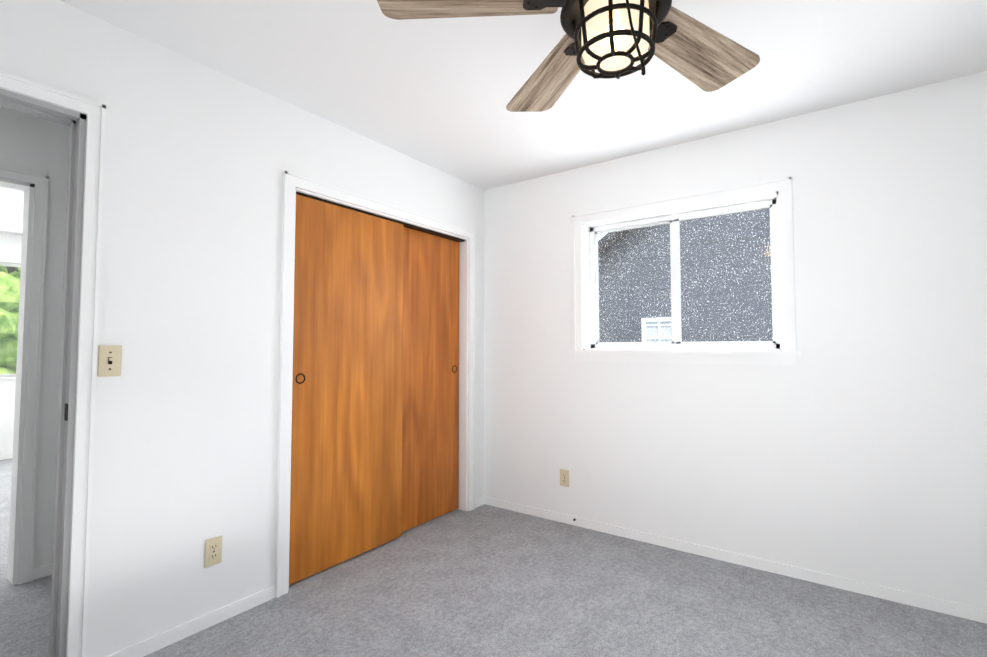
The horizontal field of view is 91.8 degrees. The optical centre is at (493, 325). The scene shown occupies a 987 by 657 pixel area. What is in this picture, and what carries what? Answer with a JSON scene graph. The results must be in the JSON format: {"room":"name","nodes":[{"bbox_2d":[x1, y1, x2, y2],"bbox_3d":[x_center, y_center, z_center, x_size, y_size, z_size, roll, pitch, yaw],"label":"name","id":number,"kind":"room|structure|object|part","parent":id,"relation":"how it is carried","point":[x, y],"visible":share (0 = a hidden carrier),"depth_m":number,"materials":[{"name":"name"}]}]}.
{"room":"empty bedroom","nodes":[
{"label":"empty bedroom","id":0,"kind":"room"},
{"bbox_2d":[0,232,21,454],"bbox_3d":[-5.588,0.186,4.681,0.120,2.420,5.060,-2,-3,36],"label":"wall","id":1,"kind":"structure","parent":0,"point":[10,244],"depth_m":5.12,"materials":[{"name":"white paint"}]},
{"bbox_2d":[0,453,12,459],"bbox_3d":[-5.535,1.366,4.591,0.011,0.056,5.060,-2,-3,36],"label":"baseboard","id":2,"kind":"structure","parent":1,"relation":"attached to","point":[10,455],"depth_m":5.08,"materials":[{"name":"white paint"}]},
{"bbox_2d":[0,256,20,383],"bbox_3d":[-5.082,-0.055,5.366,0.160,1.362,1.519,-2,-3,36],"label":"window","id":3,"kind":"structure","parent":1,"relation":"in","point":[7,378],"depth_m":5.17,"materials":[{"name":"white paint"}]},
{"bbox_2d":[0,107,69,567],"bbox_3d":[-2.473,0.089,2.454,0.120,2.420,5.060,-2,-3,36],"label":"wall","id":4,"kind":"structure","parent":0,"point":[33,144],"depth_m":2.52,"materials":[{"name":"white paint"}]},
{"bbox_2d":[0,166,48,584],"bbox_3d":[-2.683,0.241,2.155,0.164,2.090,0.920,-2,-3,36],"label":"door frame","id":5,"kind":"structure","parent":4,"relation":"attached to","point":[33,187],"depth_m":2.46,"materials":[{"name":"white wood"}]},
{"bbox_2d":[32,563,51,579],"bbox_3d":[-2.225,1.280,2.637,0.011,0.056,0.470,-2,-3,36],"label":"baseboard","id":6,"kind":"structure","parent":4,"relation":"attached to","point":[46,570],"depth_m":2.48,"materials":[{"name":"white paint"}]},
{"bbox_2d":[0,0,483,656],"bbox_3d":[-1.120,0.084,2.335,0.120,2.420,3.680,-2,-3,36],"label":"wall","id":7,"kind":"structure","parent":0,"point":[200,160],"depth_m":2.00,"materials":[{"name":"white paint"}]},
{"bbox_2d":[0,71,105,656],"bbox_3d":[-1.778,0.208,1.410,0.164,2.090,0.920,-2,-3,36],"label":"door frame","id":8,"kind":"structure","parent":7,"relation":"attached to","point":[78,442],"depth_m":1.71,"materials":[{"name":"white paint"}]},
{"bbox_2d":[64,403,67,420],"bbox_3d":[-1.521,0.306,1.703,0.032,0.060,0.002,-2,-3,36],"label":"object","id":9,"kind":"structure","parent":8,"relation":"attached to","point":[66,413],"depth_m":1.70,"materials":[{"name":"brown metal"}]},
{"bbox_2d":[97,345,121,376],"bbox_3d":[-1.428,0.130,1.783,0.018,0.115,0.070,-2,-3,36],"label":"light switch","id":10,"kind":"object","parent":7,"relation":"attached to","point":[109,360],"visible":1,"depth_m":1.78,"materials":[{"name":"beige plastic"}]},
{"bbox_2d":[106,585,275,656],"bbox_3d":[-1.249,1.252,1.992,0.011,0.056,0.715,-2,-3,36],"label":"baseboard","id":11,"kind":"structure","parent":7,"relation":"attached to","point":[150,645],"depth_m":1.99,"materials":[{"name":"white paint"}]},
{"bbox_2d":[204,535,221,567],"bbox_3d":[-1.207,0.973,2.063,0.010,0.115,0.070,-2,-3,36],"label":"electrical outlet","id":12,"kind":"object","parent":7,"relation":"attached to","point":[213,551],"visible":1,"depth_m":2.06,"materials":[{"name":"beige plastic"}]},
{"bbox_2d":[289,194,403,584],"bbox_3d":[-0.806,0.317,2.722,0.026,1.964,0.759,-2,-3,36],"label":"closet door","id":13,"kind":"structure","parent":7,"relation":"in","point":[346,471],"depth_m":2.66,"materials":[{"name":"brown wood"}]},
{"bbox_2d":[296,373,304,383],"bbox_3d":[-0.989,0.269,2.447,0.006,0.054,0.054,-2,-3,36],"label":"door pull","id":14,"kind":"object","parent":13,"relation":"attached to","point":[303,380],"visible":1,"depth_m":2.44,"materials":[{"name":"brown metal"}]},
{"bbox_2d":[275,171,474,597],"bbox_3d":[-0.640,0.292,2.979,0.142,2.060,1.530,-2,-3,36],"label":"trim","id":15,"kind":"structure","parent":7,"relation":"attached to","point":[293,183],"depth_m":2.58,"materials":[{"name":"white paint"}]},
{"bbox_2d":[296,191,464,241],"bbox_3d":[-0.648,-0.660,3.026,0.082,0.010,1.386,-2,-3,36],"label":"trim","id":16,"kind":"structure","parent":7,"relation":"attached to","point":[417,228],"depth_m":3.04,"materials":[{"name":"brown metal"}]},
{"bbox_2d":[401,227,458,532],"bbox_3d":[-0.474,0.340,3.260,0.026,1.964,0.714,-2,-3,36],"label":"closet door","id":17,"kind":"structure","parent":7,"relation":"in","point":[430,428],"depth_m":3.29,"materials":[{"name":"brown wood"}]},
{"bbox_2d":[0,459,986,656],"bbox_3d":[-2.107,1.336,2.138,8.680,0.100,5.300,-2,-3,36],"label":"floor","id":18,"kind":"structure","parent":0,"point":[484,580],"depth_m":2.17,"materials":[{"name":"carpet"}]},
{"bbox_2d":[0,0,986,233],"bbox_3d":[-2.107,-1.191,2.248,8.680,0.120,5.300,-2,-3,36],"label":"ceiling","id":19,"kind":"structure","parent":0,"point":[438,93],"depth_m":2.12,"materials":[{"name":"white paint"}]},
{"bbox_2d":[377,0,759,111],"bbox_3d":[0.365,-0.892,1.288,1.223,0.561,1.278,-2,-3,36],"label":"ceiling fan","id":20,"kind":"object","parent":19,"relation":"hanging from","point":[609,39],"visible":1,"depth_m":1.37,"materials":[{"name":"brown wood"}]},
{"bbox_3d":[-0.069,-0.897,1.314,0.502,0.007,0.196,0,6,0],"label":"blade","id":21,"kind":"part","parent":20,"relation":"part of","materials":[{"name":"brown wood"}]},
{"bbox_3d":[0.209,-0.880,1.695,0.196,0.007,0.502,-9,0,-18],"label":"blade","id":22,"kind":"part","parent":20,"relation":"part of","materials":[{"name":"brown wood"}]},
{"bbox_3d":[0.332,-0.795,1.309,0.180,0.137,0.180,-2,-3,36],"label":"glass","id":23,"kind":"part","parent":20,"relation":"part of","materials":[{"name":"white glass"}]},
{"bbox_3d":[0.657,-0.887,1.548,0.502,0.007,0.196,2,-12,-36],"label":"blade","id":24,"kind":"part","parent":20,"relation":"part of","materials":[{"name":"brown wood"}]},
{"bbox_2d":[484,71,986,608],"bbox_3d":[1.412,0.100,2.712,3.560,2.420,0.120,-2,-3,36],"label":"wall","id":25,"kind":"structure","parent":0,"point":[852,443],"depth_m":2.47,"materials":[{"name":"white paint"}]},
{"bbox_2d":[560,469,568,486],"bbox_3d":[0.483,1.035,3.256,0.070,0.115,0.010,-2,-3,36],"label":"electrical outlet","id":26,"kind":"object","parent":25,"relation":"attached to","point":[564,477],"visible":1,"depth_m":3.25,"materials":[{"name":"beige plastic"}]},
{"bbox_2d":[572,516,577,522],"bbox_3d":[0.540,1.290,3.187,0.048,0.048,0.016,-2,-3,36],"label":"outlet","id":27,"kind":"object","parent":25,"relation":"attached to","point":[574,519],"visible":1,"depth_m":3.19,"materials":[{"name":"white plastic"}]},
{"bbox_2d":[569,177,801,364],"bbox_3d":[1.100,-0.274,2.936,1.324,0.997,0.185,-2,-3,36],"label":"window","id":28,"kind":"structure","parent":25,"relation":"in","point":[780,192],"depth_m":2.89,"materials":[{"name":"white paint"}]},
{"bbox_2d":[480,496,986,623],"bbox_3d":[1.313,1.281,2.650,3.410,0.056,0.011,-2,-3,36],"label":"baseboard","id":29,"kind":"structure","parent":25,"relation":"attached to","point":[891,594],"depth_m":2.54,"materials":[{"name":"white paint"}]},
{"label":"outside","id":30,"kind":"structure","parent":0,"visible":0},
{"bbox_3d":[-0.432,1.657,5.810,38.000,0.180,38.000,-2,-3,36],"label":"ground","id":31,"kind":"structure","parent":30,"visible":0},
{"bbox_2d":[0,266,20,373],"bbox_3d":[-8.343,-1.077,7.147,7.049,5.424,6.850,-2,-3,36],"label":"tree","id":32,"kind":"object","parent":31,"relation":"on","point":[14,317],"depth_m":6.33,"materials":[{"name":"green plant"}]},
{"bbox_2d":[598,208,772,341],"bbox_3d":[6.212,-0.849,10.054,10.700,5.200,6.350,-2,-3,36],"label":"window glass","id":33,"kind":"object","parent":31,"relation":"on","point":[712,287],"depth_m":8.48,"materials":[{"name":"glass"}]},
{"bbox_3d":[3.038,0.225,8.766,0.680,0.760,0.060,-2,-3,36],"label":"window trim","id":34,"kind":"part","parent":33,"relation":"part of","materials":[{"name":"white paint"}]}
]}

